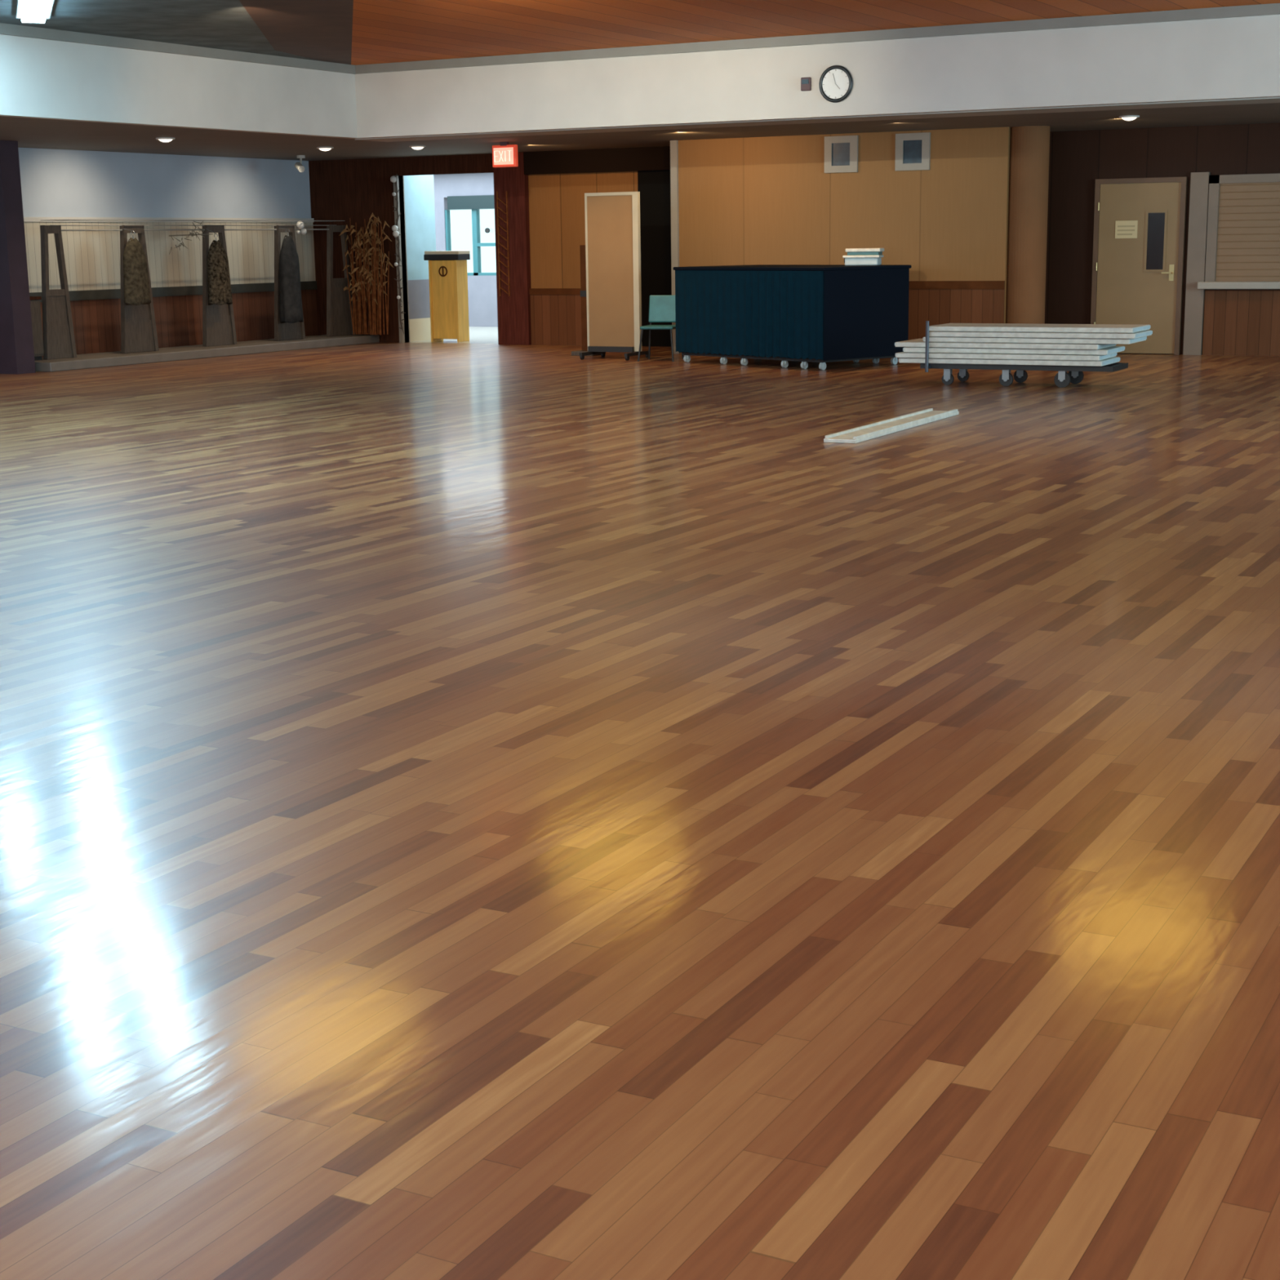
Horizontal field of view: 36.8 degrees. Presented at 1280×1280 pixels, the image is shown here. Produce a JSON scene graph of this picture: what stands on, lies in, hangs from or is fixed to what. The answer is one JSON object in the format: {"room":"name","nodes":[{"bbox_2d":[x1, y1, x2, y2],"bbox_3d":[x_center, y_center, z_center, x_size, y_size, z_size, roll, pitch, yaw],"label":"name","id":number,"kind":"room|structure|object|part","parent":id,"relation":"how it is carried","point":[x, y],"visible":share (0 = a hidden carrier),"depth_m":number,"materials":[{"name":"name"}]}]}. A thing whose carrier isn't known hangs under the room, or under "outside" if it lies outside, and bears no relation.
{"room":"community hall","nodes":[
{"label":"community hall","id":0,"kind":"room"},
{"bbox_2d":[0,140,35,373],"bbox_3d":[-7.762,-4.691,23.623,0.300,2.800,0.300,5,13,28],"label":"wall","id":1,"kind":"structure","parent":0,"point":[16,341],"depth_m":23.56,"materials":[{"name":"purple paint"}]},
{"bbox_2d":[17,147,311,217],"bbox_3d":[-12.024,-3.511,18.008,0.120,2.900,29.000,5,13,28],"label":"wall","id":2,"kind":"structure","parent":0,"point":[55,183],"depth_m":27.21,"materials":[{"name":"blue paint"}]},
{"bbox_2d":[23,217,314,222],"bbox_3d":[-6.813,-5.965,27.272,0.050,0.060,7.000,5,13,28],"label":"trim","id":3,"kind":"structure","parent":2,"relation":"attached to","point":[25,219],"depth_m":27.26,"materials":[{"name":"beige paint"}]},
{"bbox_2d":[23,222,315,292],"bbox_3d":[-6.815,-5.491,27.376,0.030,0.910,7.000,5,13,28],"label":"wall panel","id":4,"kind":"object","parent":2,"relation":"attached to","point":[91,258],"visible":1,"depth_m":27.37,"materials":[{"name":"beige wood"}]},
{"bbox_2d":[29,280,316,302],"bbox_3d":[-7.247,-4.804,26.659,0.050,0.130,8.900,5,13,28],"label":"trim","id":5,"kind":"structure","parent":2,"relation":"attached to","point":[310,285],"depth_m":27.61,"materials":[{"name":"brown wood"}]},
{"bbox_2d":[40,288,318,357],"bbox_3d":[-7.252,-4.340,26.761,0.025,0.820,8.900,5,13,28],"label":"wainscoting","id":6,"kind":"structure","parent":2,"relation":"attached to","point":[96,323],"depth_m":27.78,"materials":[{"name":"brown wood"}]},
{"bbox_2d":[0,0,353,64],"bbox_3d":[-2.216,-4.105,9.113,19.464,0.100,25.254,5,13,28],"label":"ceiling","id":7,"kind":"structure","parent":0,"point":[224,24],"depth_m":18.82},
{"bbox_2d":[16,0,53,22],"bbox_3d":[-5.021,-5.419,16.024,0.300,0.070,4.350,-5,12,-18],"label":"strip light","id":8,"kind":"object","parent":7,"relation":"attached to","point":[28,11],"visible":1,"depth_m":17.20,"materials":[{"name":"white plastic"}]},
{"bbox_2d":[0,34,363,138],"bbox_3d":[-9.194,-4.370,13.459,0.150,0.760,24.150,5,13,28],"label":"wall","id":9,"kind":"structure","parent":0,"point":[40,78],"depth_m":20.77,"materials":[{"name":"beige paint"}]},
{"bbox_2d":[0,22,357,74],"bbox_3d":[-9.189,-4.796,13.393,0.250,0.100,24.200,5,13,28],"label":"trim","id":10,"kind":"structure","parent":9,"relation":"attached to","point":[5,28],"depth_m":20.66,"materials":[{"name":"grey paint"}]},
{"bbox_2d":[404,174,435,319],"bbox_3d":[-3.524,-6.245,30.180,0.140,2.350,0.980,5,13,28],"label":"wall","id":11,"kind":"structure","parent":0,"point":[419,190],"depth_m":30.18,"materials":[{"name":"white paint"}]},
{"bbox_2d":[392,175,409,342],"bbox_3d":[-3.684,-5.874,29.687,0.060,2.530,0.200,5,13,28],"label":"trim","id":12,"kind":"structure","parent":11,"relation":"attached to","point":[402,336],"depth_m":29.68,"materials":[{"name":"metal"}]},
{"bbox_2d":[408,317,431,342],"bbox_3d":[-3.506,-4.924,30.462,0.155,0.350,0.990,5,13,28],"label":"trim","id":13,"kind":"structure","parent":11,"relation":"attached to","point":[420,328],"depth_m":30.36,"materials":[{"name":"beige"}]},
{"bbox_2d":[434,197,447,250],"bbox_3d":[-5.251,-7.559,36.139,3.900,1.400,0.150,5,13,28],"label":"pier","id":14,"kind":"object","parent":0,"point":[440,203],"visible":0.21,"depth_m":35.16,"materials":[{"name":"white paint"}]},
{"bbox_2d":[433,173,493,197],"bbox_3d":[-2.839,-8.247,34.670,9.400,0.480,0.150,5,13,28],"label":"wall","id":15,"kind":"structure","parent":0,"point":[472,184],"depth_m":34.78,"materials":[{"name":"white paint"}]},
{"bbox_2d":[467,275,497,326],"bbox_3d":[-2.810,-6.191,35.098,9.400,0.920,0.150,5,13,28],"label":"wall","id":16,"kind":"structure","parent":0,"point":[482,290],"depth_m":35.04,"materials":[{"name":"white paint"}]},
{"bbox_2d":[444,195,496,275],"bbox_3d":[-2.858,-7.323,34.845,1.640,1.440,0.170,5,13,28],"label":"window","id":17,"kind":"structure","parent":16,"relation":"in","point":[476,202],"depth_m":34.87,"materials":[{"name":"teal metal"}]},
{"bbox_2d":[308,153,671,346],"bbox_3d":[-1.975,-5.847,28.780,7.200,2.800,0.120,5,13,28],"label":"wall","id":18,"kind":"structure","parent":0,"point":[343,189],"depth_m":28.53,"materials":[{"name":"brown wood"}]},
{"bbox_2d":[390,173,405,333],"bbox_3d":[-3.731,-5.911,29.468,0.167,2.407,0.133,5,13,28],"label":"garland","id":19,"kind":"object","parent":18,"relation":"hanging from","point":[395,228],"visible":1,"depth_m":29.45,"materials":[{"name":"grey plastic"}]},
{"bbox_2d":[529,288,580,294],"bbox_3d":[-0.828,-5.117,28.214,1.830,0.090,0.045,5,13,28],"label":"trim","id":20,"kind":"structure","parent":18,"relation":"attached to","point":[532,291],"depth_m":28.41,"materials":[{"name":"brown wood"}]},
{"bbox_2d":[529,294,582,345],"bbox_3d":[-0.819,-4.712,28.305,1.830,0.740,0.030,5,13,28],"label":"wall panel","id":21,"kind":"object","parent":18,"relation":"attached to","point":[555,319],"depth_m":28.51,"materials":[{"name":"brown wood"}]},
{"bbox_2d":[493,146,670,345],"bbox_3d":[-0.420,-5.687,27.905,3.820,2.800,0.260,5,13,28],"label":"wall","id":22,"kind":"structure","parent":0,"point":[513,311],"depth_m":28.41,"materials":[{"name":"brown wood"}]},
{"bbox_2d":[496,191,510,296],"bbox_3d":[-2.034,-5.894,28.594,0.180,1.530,0.030,5,13,28],"label":"strip","id":23,"kind":"object","parent":22,"relation":"attached to","point":[497,197],"visible":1,"depth_m":28.59,"materials":[{"name":"brown wood"}]},
{"bbox_2d":[0,326,1279,1279],"bbox_3d":[-2.152,-1.691,15.956,29.100,0.100,34.300,5,13,28],"label":"floor","id":24,"kind":"structure","parent":0,"point":[468,811],"depth_m":5.14,"materials":[{"name":"brown wood"}]},
{"bbox_2d":[35,334,379,372],"bbox_3d":[-6.143,-4.104,27.267,0.950,0.120,6.990,5,13,28],"label":"platform","id":25,"kind":"object","parent":24,"relation":"on","point":[96,360],"visible":0.82,"depth_m":26.54,"materials":[{"name":"grey concrete"}]},
{"bbox_2d":[29,296,44,360],"bbox_3d":[-7.893,-3.958,24.434,0.480,0.800,0.370,5,13,28],"label":"post","id":26,"kind":"object","parent":25,"relation":"on","point":[35,307],"visible":0.26,"depth_m":24.39,"materials":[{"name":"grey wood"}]},
{"bbox_2d":[40,219,355,359],"bbox_3d":[-6.058,-5.047,27.203,0.328,1.748,6.570,5,13,28],"label":"coat rack","id":27,"kind":"object","parent":25,"relation":"on","point":[138,323],"visible":0.91,"depth_m":26.16,"materials":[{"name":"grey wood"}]},
{"bbox_3d":[-7.485,-4.451,24.602,0.080,1.680,0.520,5,13,28],"label":"frame","id":28,"kind":"part","parent":27,"relation":"part of","materials":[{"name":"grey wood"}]},
{"bbox_2d":[123,228,151,305],"bbox_3d":[-6.749,-4.965,25.549,0.294,1.004,0.444,5,13,28],"label":"coat","id":29,"kind":"object","parent":27,"relation":"hanging from","point":[136,284],"visible":1,"depth_m":25.45,"materials":[{"name":"brown fabric"}]},
{"bbox_3d":[-6.787,-4.727,25.878,0.080,1.681,0.660,5,13,28],"label":"frame","id":30,"kind":"part","parent":27,"relation":"part of","materials":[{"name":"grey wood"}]},
{"bbox_2d":[168,221,213,254],"bbox_3d":[-6.236,-5.593,26.679,0.104,0.460,0.917,5,13,28],"label":"garland","id":31,"kind":"object","parent":27,"relation":"hanging from","point":[191,234],"visible":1,"depth_m":26.63},
{"bbox_3d":[-6.086,-5.828,27.008,0.012,0.013,5.980,5,13,28],"label":"rail","id":32,"kind":"part","parent":27,"relation":"part of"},
{"bbox_3d":[-6.085,-5.769,27.021,0.020,0.021,5.980,5,13,28],"label":"hanging rail","id":33,"kind":"part","parent":27,"relation":"part of","materials":[{"name":"silver metal"}]},
{"bbox_2d":[49,219,344,221],"bbox_3d":[-6.087,-5.892,26.995,0.328,0.008,5.980,5,13,28],"label":"shelf","id":34,"kind":"object","parent":27,"relation":"attached to","point":[50,220],"depth_m":26.03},
{"bbox_2d":[206,228,232,305],"bbox_3d":[-5.924,-5.246,26.988,0.405,1.064,0.303,-8,14,-30],"label":"coat","id":35,"kind":"object","parent":27,"relation":"hanging from","point":[220,292],"visible":1,"depth_m":26.89,"materials":[{"name":"brown fabric"}]},
{"bbox_3d":[-6.013,-5.032,27.291,0.080,1.681,0.660,5,13,28],"label":"frame","id":36,"kind":"part","parent":27,"relation":"part of","materials":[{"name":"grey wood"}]},
{"bbox_3d":[-5.263,-5.328,28.662,0.080,1.681,0.660,5,13,28],"label":"frame","id":37,"kind":"part","parent":27,"relation":"part of","materials":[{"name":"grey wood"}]},
{"bbox_2d":[278,227,303,323],"bbox_3d":[-5.185,-5.384,28.385,0.294,1.384,0.422,-1,12,-1],"label":"coat","id":38,"kind":"object","parent":27,"relation":"hanging from","point":[290,290],"visible":1,"depth_m":28.30,"materials":[{"name":"grey fabric"}]},
{"bbox_2d":[296,221,306,235],"bbox_3d":[-5.058,-6.151,28.685,0.114,0.200,0.200,5,13,28],"label":"ornament","id":39,"kind":"object","parent":27,"relation":"on","point":[300,224],"visible":1,"depth_m":28.63,"materials":[{"name":"grey"}]},
{"bbox_3d":[-4.664,-5.565,29.756,0.080,1.681,0.660,5,13,28],"label":"frame","id":40,"kind":"part","parent":27,"relation":"part of","materials":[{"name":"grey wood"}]},
{"bbox_2d":[339,213,392,334],"bbox_3d":[-4.187,-5.638,29.604,1.085,1.838,0.252,5,13,28],"label":"dried plant","id":41,"kind":"object","parent":25,"relation":"on","point":[374,316],"visible":1,"depth_m":29.58,"materials":[{"name":"plant"}]},
{"bbox_2d":[423,250,470,342],"bbox_3d":[-2.994,-5.369,30.010,0.640,1.390,0.340,5,13,28],"label":"podium","id":42,"kind":"object","parent":24,"relation":"on","point":[447,269],"visible":1,"depth_m":29.89,"materials":[{"name":"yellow wood"}]},
{"bbox_3d":[-3.201,-5.320,30.134,0.030,1.250,0.300,5,13,28],"label":"rail","id":43,"kind":"part","parent":42,"relation":"part of","materials":[{"name":"yellow wood"}]},
{"bbox_3d":[-2.769,-5.279,29.906,0.030,1.250,0.300,5,13,28],"label":"rail","id":44,"kind":"part","parent":42,"relation":"part of","materials":[{"name":"yellow wood"}]},
{"bbox_2d":[571,244,600,355],"bbox_3d":[-0.725,-4.561,25.809,0.340,1.460,0.280,5,13,28],"label":"board","id":45,"kind":"object","parent":24,"relation":"on","point":[582,247],"visible":0.5,"depth_m":25.81,"materials":[{"name":"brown wood"}]},
{"bbox_3d":[-0.699,-4.588,25.789,0.200,1.400,0.040,5,13,28],"label":"panel","id":46,"kind":"part","parent":45,"relation":"part of","materials":[{"name":"brown wood"}]},
{"bbox_2d":[579,191,648,359],"bbox_3d":[-0.345,-4.720,24.929,0.780,2.120,0.640,5,13,28],"label":"divider","id":47,"kind":"object","parent":24,"relation":"on","point":[612,220],"depth_m":24.89,"materials":[{"name":"beige fabric"}]},
{"bbox_3d":[-0.368,-4.781,24.928,0.670,1.920,0.040,5,13,28],"label":"panel","id":48,"kind":"part","parent":47,"relation":"part of","materials":[{"name":"beige fabric"}]},
{"bbox_2d":[587,346,634,352],"bbox_3d":[-0.378,-3.795,25.077,0.660,0.070,0.060,5,13,28],"label":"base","id":49,"kind":"object","parent":47,"relation":"on","point":[590,348],"depth_m":25.05,"materials":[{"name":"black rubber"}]},
{"bbox_2d":[637,294,684,361],"bbox_3d":[0.264,-3.990,24.584,0.483,0.820,0.513,3,12,16],"label":"chair","id":50,"kind":"object","parent":24,"relation":"on","point":[661,307],"visible":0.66,"depth_m":24.70,"materials":[{"name":"teal plastic"}]},
{"bbox_3d":[0.004,-3.754,24.486,0.097,0.404,0.026,-10,15,-38],"label":"leg","id":51,"kind":"part","parent":50,"relation":"part of","materials":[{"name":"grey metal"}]},
{"bbox_3d":[0.127,-3.839,24.883,0.026,0.405,0.105,-3,12,-12],"label":"leg","id":52,"kind":"part","parent":50,"relation":"part of","materials":[{"name":"grey metal"}]},
{"bbox_3d":[0.263,-4.002,24.577,0.440,0.040,0.420,3,12,16],"label":"seat","id":53,"kind":"part","parent":50,"relation":"part of","materials":[{"name":"teal plastic"}]},
{"bbox_3d":[0.319,-4.263,24.726,0.420,0.345,0.092,3,12,16],"label":"backrest","id":54,"kind":"part","parent":50,"relation":"part of","materials":[{"name":"teal plastic"}]},
{"bbox_3d":[0.407,-3.735,24.366,0.026,0.404,0.097,-5,12,-17],"label":"leg","id":55,"kind":"part","parent":50,"relation":"part of","materials":[{"name":"grey metal"}]},
{"bbox_2d":[673,264,911,369],"bbox_3d":[1.837,-3.994,23.597,1.490,1.179,2.636,-11,15,-39],"label":"cart","id":56,"kind":"object","parent":24,"relation":"on","point":[822,313],"visible":1,"depth_m":22.82,"materials":[{"name":"blue fabric"}]},
{"bbox_2d":[842,248,884,265],"bbox_3d":[2.682,-4.599,23.066,0.455,0.200,0.320,3,12,16],"label":"books","id":57,"kind":"object","parent":56,"relation":"on","point":[855,256],"visible":0.99,"depth_m":22.93,"materials":[{"name":"white paper"}]},
{"bbox_3d":[2.679,-4.604,23.066,0.440,0.030,0.320,3,12,16],"label":"lid","id":58,"kind":"part","parent":57,"relation":"part of","materials":[{"name":"white plastic"}]},
{"bbox_3d":[2.697,-4.677,23.045,0.420,0.040,0.300,3,12,16],"label":"lid","id":59,"kind":"part","parent":57,"relation":"part of","materials":[{"name":"white plastic"}]},
{"bbox_2d":[823,408,959,443],"bbox_3d":[2.073,-1.746,15.568,0.260,0.050,2.540,5,13,26],"label":"board","id":60,"kind":"object","parent":24,"relation":"on","point":[861,433],"visible":1,"depth_m":15.33,"materials":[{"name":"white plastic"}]},
{"bbox_2d":[920,320,1128,387],"bbox_3d":[3.924,-2.950,19.724,2.010,0.660,0.752,5,13,27],"label":"cart","id":61,"kind":"object","parent":24,"relation":"on","point":[1062,379],"visible":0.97,"depth_m":19.64,"materials":[{"name":"black metal"}]},
{"bbox_3d":[2.959,-3.023,19.799,0.033,0.520,0.035,5,13,27],"label":"handle post","id":62,"kind":"part","parent":61,"relation":"part of","materials":[{"name":"grey metal"}]},
{"bbox_2d":[898,356,1119,366],"bbox_3d":[3.808,-2.893,19.859,2.136,0.054,0.740,5,13,27],"label":"folding table","id":63,"kind":"object","parent":61,"relation":"on","point":[1114,359],"visible":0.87,"depth_m":19.50,"materials":[{"name":"white plastic"}]},
{"bbox_2d":[894,351,1116,360],"bbox_3d":[3.771,-2.945,19.845,2.136,0.054,0.740,5,13,26],"label":"folding table","id":64,"kind":"object","parent":63,"relation":"on","point":[901,354],"visible":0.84,"depth_m":19.49,"materials":[{"name":"white plastic"}]},
{"bbox_2d":[902,346,1124,355],"bbox_3d":[3.851,-3.000,19.835,2.136,0.054,0.740,5,13,26],"label":"folding table","id":65,"kind":"object","parent":64,"relation":"on","point":[1113,349],"visible":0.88,"depth_m":19.47,"materials":[{"name":"white plastic"}]},
{"bbox_2d":[894,338,1115,349],"bbox_3d":[3.765,-3.055,19.836,2.136,0.054,0.740,5,13,27],"label":"folding table","id":66,"kind":"object","parent":65,"relation":"on","point":[917,342],"visible":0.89,"depth_m":19.49,"materials":[{"name":"white plastic"}]},
{"bbox_2d":[922,336,1146,344],"bbox_3d":[4.039,-3.087,19.702,2.136,0.054,0.740,5,13,27],"label":"folding table","id":67,"kind":"object","parent":66,"relation":"on","point":[931,339],"visible":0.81,"depth_m":19.34,"materials":[{"name":"white plastic"}]},
{"bbox_2d":[928,329,1152,338],"bbox_3d":[4.081,-3.132,19.646,2.136,0.054,0.740,5,13,27],"label":"folding table","id":68,"kind":"object","parent":67,"relation":"on","point":[1144,333],"visible":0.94,"depth_m":19.30,"materials":[{"name":"white plastic"}]},
{"bbox_2d":[928,323,1151,333],"bbox_3d":[4.068,-3.194,19.675,2.136,0.054,0.740,5,13,27],"label":"folding table","id":69,"kind":"object","parent":68,"relation":"on","point":[1007,327],"visible":1,"depth_m":19.43,"materials":[{"name":"white plastic"}]},
{"bbox_2d":[0,102,1279,160],"bbox_3d":[-1.324,-3.856,12.075,24.200,0.100,29.000,5,13,28],"label":"ceiling","id":70,"kind":"structure","parent":0,"point":[1269,113],"depth_m":23.54,"materials":[{"name":"paint"}]},
{"bbox_2d":[155,137,175,142],"bbox_3d":[-5.724,-6.052,23.176,0.228,0.094,0.228,5,13,28],"label":"recessed light","id":71,"kind":"object","parent":70,"relation":"in","point":[161,139],"visible":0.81,"depth_m":23.11,"materials":[{"name":"beige paint"}]},
{"bbox_3d":[-5.724,-6.052,23.176,0.170,0.094,0.170,5,13,28],"label":"bulb","id":72,"kind":"part","parent":71,"relation":"part of","materials":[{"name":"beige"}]},
{"bbox_2d":[294,155,305,172],"bbox_3d":[-4.971,-6.986,28.193,0.159,0.247,0.231,-7,13,-27],"label":"spotlight","id":73,"kind":"object","parent":70,"relation":"attached to","point":[298,166],"visible":1,"depth_m":28.16,"materials":[{"name":"white metal"}]},
{"bbox_2d":[316,146,333,151],"bbox_3d":[-4.250,-6.647,25.931,0.228,0.094,0.228,5,13,28],"label":"recessed light","id":74,"kind":"object","parent":70,"relation":"in","point":[323,148],"visible":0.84,"depth_m":25.87,"materials":[{"name":"white glass"}]},
{"bbox_3d":[-4.250,-6.647,25.931,0.170,0.094,0.170,5,13,28],"label":"bulb","id":75,"kind":"part","parent":74,"relation":"part of","materials":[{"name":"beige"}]},
{"bbox_2d":[408,145,426,149],"bbox_3d":[-3.002,-6.664,25.928,0.228,0.094,0.228,5,13,28],"label":"recessed light","id":76,"kind":"object","parent":70,"relation":"in","point":[415,147],"visible":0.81,"depth_m":25.87,"materials":[{"name":"beige paint"}]},
{"bbox_3d":[-3.002,-6.664,25.928,0.170,0.094,0.170,5,13,28],"label":"bulb","id":77,"kind":"part","parent":76,"relation":"part of","materials":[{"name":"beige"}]},
{"bbox_2d":[492,142,518,167],"bbox_3d":[-1.778,-6.380,25.246,0.360,0.320,0.086,5,13,28],"label":"exit sign","id":78,"kind":"object","parent":70,"relation":"hanging from","point":[505,154],"visible":1,"depth_m":25.21,"materials":[{"name":"red plastic"}]},
{"bbox_2d":[1119,115,1139,120],"bbox_3d":[5.481,-5.867,21.526,0.228,0.094,0.228,5,13,28],"label":"recessed light","id":79,"kind":"object","parent":70,"relation":"in","point":[1128,117],"visible":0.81,"depth_m":21.46,"materials":[{"name":"white glass"}]},
{"bbox_3d":[5.481,-5.867,21.526,0.170,0.094,0.170,5,13,28],"label":"bulb","id":80,"kind":"part","parent":79,"relation":"part of","materials":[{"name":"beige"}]},
{"bbox_2d":[351,0,1279,65],"bbox_3d":[-0.550,-4.068,8.821,19.850,0.100,24.200,5,13,28],"label":"ceiling","id":81,"kind":"structure","parent":0,"point":[384,31],"depth_m":19.09,"materials":[{"name":"brown wood"}]},
{"bbox_2d":[355,14,1279,138],"bbox_3d":[5.195,-5.771,19.203,19.650,0.760,0.150,5,13,28],"label":"wall","id":82,"kind":"structure","parent":0,"point":[1233,57],"depth_m":20.65,"materials":[{"name":"beige paint"}]},
{"bbox_2d":[800,77,811,91],"bbox_3d":[1.804,-6.043,20.887,0.110,0.140,0.045,5,13,28],"label":"wall sensor","id":83,"kind":"object","parent":82,"relation":"attached to","point":[806,82],"visible":1,"depth_m":20.87,"materials":[{"name":"grey plastic"}]},
{"bbox_2d":[355,3,1279,74],"bbox_3d":[5.211,-6.190,19.104,19.600,0.100,0.250,5,13,28],"label":"trim","id":84,"kind":"structure","parent":82,"relation":"attached to","point":[1272,8],"depth_m":20.55,"materials":[{"name":"grey paint"}]},
{"bbox_2d":[355,97,1279,142],"bbox_3d":[5.335,-5.479,19.683,19.800,0.012,0.700,5,13,28],"label":"trim","id":85,"kind":"structure","parent":82,"relation":"attached to","point":[1268,100],"depth_m":21.18,"materials":[{"name":"grey paint"}]},
{"bbox_2d":[818,65,853,102],"bbox_3d":[2.113,-6.000,20.730,0.390,0.390,0.041,5,13,28],"label":"wall clock","id":86,"kind":"object","parent":82,"relation":"attached to","point":[836,82],"visible":1,"depth_m":20.72,"materials":[{"name":"black"}]},
{"bbox_2d":[678,126,1010,353],"bbox_3d":[2.873,-5.210,25.394,4.560,2.800,1.620,5,13,28],"label":"wall","id":87,"kind":"structure","parent":0,"point":[768,200],"depth_m":24.49,"materials":[{"name":"beige wood"}]},
{"bbox_2d":[670,140,679,354],"bbox_3d":[0.476,-5.249,25.746,0.100,2.800,0.060,5,13,28],"label":"trim","id":88,"kind":"structure","parent":87,"relation":"attached to","point":[673,144],"depth_m":25.63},
{"bbox_2d":[824,135,858,173],"bbox_3d":[2.555,-6.168,24.401,0.450,0.450,0.035,5,13,28],"label":"picture frame","id":89,"kind":"object","parent":87,"relation":"attached to","point":[841,153],"visible":1,"depth_m":24.39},
{"bbox_2d":[831,142,849,165],"bbox_3d":[2.559,-6.170,24.409,0.250,0.280,0.015,5,13,28],"label":"picture","id":90,"kind":"object","parent":89,"relation":"attached to","point":[840,151],"depth_m":24.40},
{"bbox_2d":[894,132,930,170],"bbox_3d":[3.401,-6.087,23.955,0.450,0.450,0.035,5,13,28],"label":"picture frame","id":91,"kind":"object","parent":87,"relation":"attached to","point":[913,150],"visible":1,"depth_m":23.95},
{"bbox_2d":[902,139,921,163],"bbox_3d":[3.406,-6.089,23.963,0.250,0.280,0.015,5,13,28],"label":"picture","id":92,"kind":"object","parent":91,"relation":"attached to","point":[912,148],"depth_m":23.96},
{"bbox_2d":[908,288,1004,340],"bbox_3d":[2.536,-4.104,24.868,4.480,0.860,0.015,5,13,28],"label":"trim","id":93,"kind":"structure","parent":87,"relation":"attached to","point":[936,306],"depth_m":24.09,"materials":[{"name":"brown wood"}]},
{"bbox_2d":[908,280,1004,288],"bbox_3d":[2.527,-4.574,24.766,4.480,0.100,0.025,5,13,28],"label":"trim","id":94,"kind":"structure","parent":87,"relation":"attached to","point":[913,284],"depth_m":24.00,"materials":[{"name":"brown wood"}]},
{"bbox_2d":[1005,125,1050,324],"bbox_3d":[4.781,-4.891,23.733,0.480,2.800,0.480,5,13,28],"label":"column","id":95,"kind":"structure","parent":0,"point":[1029,144],"depth_m":23.50,"materials":[{"name":"brown wood"}]},
{"bbox_2d":[1044,122,1279,355],"bbox_3d":[10.711,-4.634,22.097,12.420,2.800,0.120,5,13,28],"label":"wall","id":96,"kind":"structure","parent":0,"point":[1077,158],"depth_m":24.34,"materials":[{"name":"brown wood"}]},
{"bbox_2d":[1090,177,1187,355],"bbox_3d":[6.301,-4.728,24.346,1.140,2.190,0.130,5,13,28],"label":"door","id":97,"kind":"structure","parent":96,"relation":"in","point":[1139,281],"depth_m":24.32,"materials":[{"name":"beige paint"}]},
{"bbox_2d":[1115,220,1137,238],"bbox_3d":[6.158,-5.198,24.332,0.280,0.220,0.014,5,13,28],"label":"door sign","id":98,"kind":"object","parent":97,"relation":"attached to","point":[1123,228],"visible":1,"depth_m":24.33,"materials":[{"name":"beige paper"}]},
{"bbox_3d":[6.491,-5.020,24.189,0.270,0.760,0.012,5,13,28],"label":"window trim","id":99,"kind":"part","parent":97,"relation":"part of","materials":[{"name":"beige paint"}]},
{"bbox_3d":[6.635,-4.617,24.158,0.140,0.200,0.080,5,13,28],"label":"handle","id":100,"kind":"part","parent":97,"relation":"part of","materials":[{"name":"gold metal"}]},
{"bbox_2d":[1182,172,1209,355],"bbox_3d":[6.959,-4.697,24.027,0.220,2.240,0.070,5,13,28],"label":"trim","id":101,"kind":"structure","parent":96,"relation":"attached to","point":[1199,181],"depth_m":23.99,"materials":[{"name":"grey paint"}]},
{"bbox_2d":[1197,173,1279,288],"bbox_3d":[8.267,-4.936,23.173,2.940,1.380,0.220,5,13,28],"label":"window","id":102,"kind":"structure","parent":96,"relation":"in","point":[1243,235],"depth_m":23.68,"materials":[{"name":"grey paint"}]},
{"bbox_2d":[1202,290,1279,355],"bbox_3d":[11.624,-3.551,21.744,10.300,0.800,0.030,5,13,28],"label":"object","id":103,"kind":"structure","parent":96,"relation":"attached to","point":[1236,322],"depth_m":23.90,"materials":[{"name":"brown wood"}]}
]}

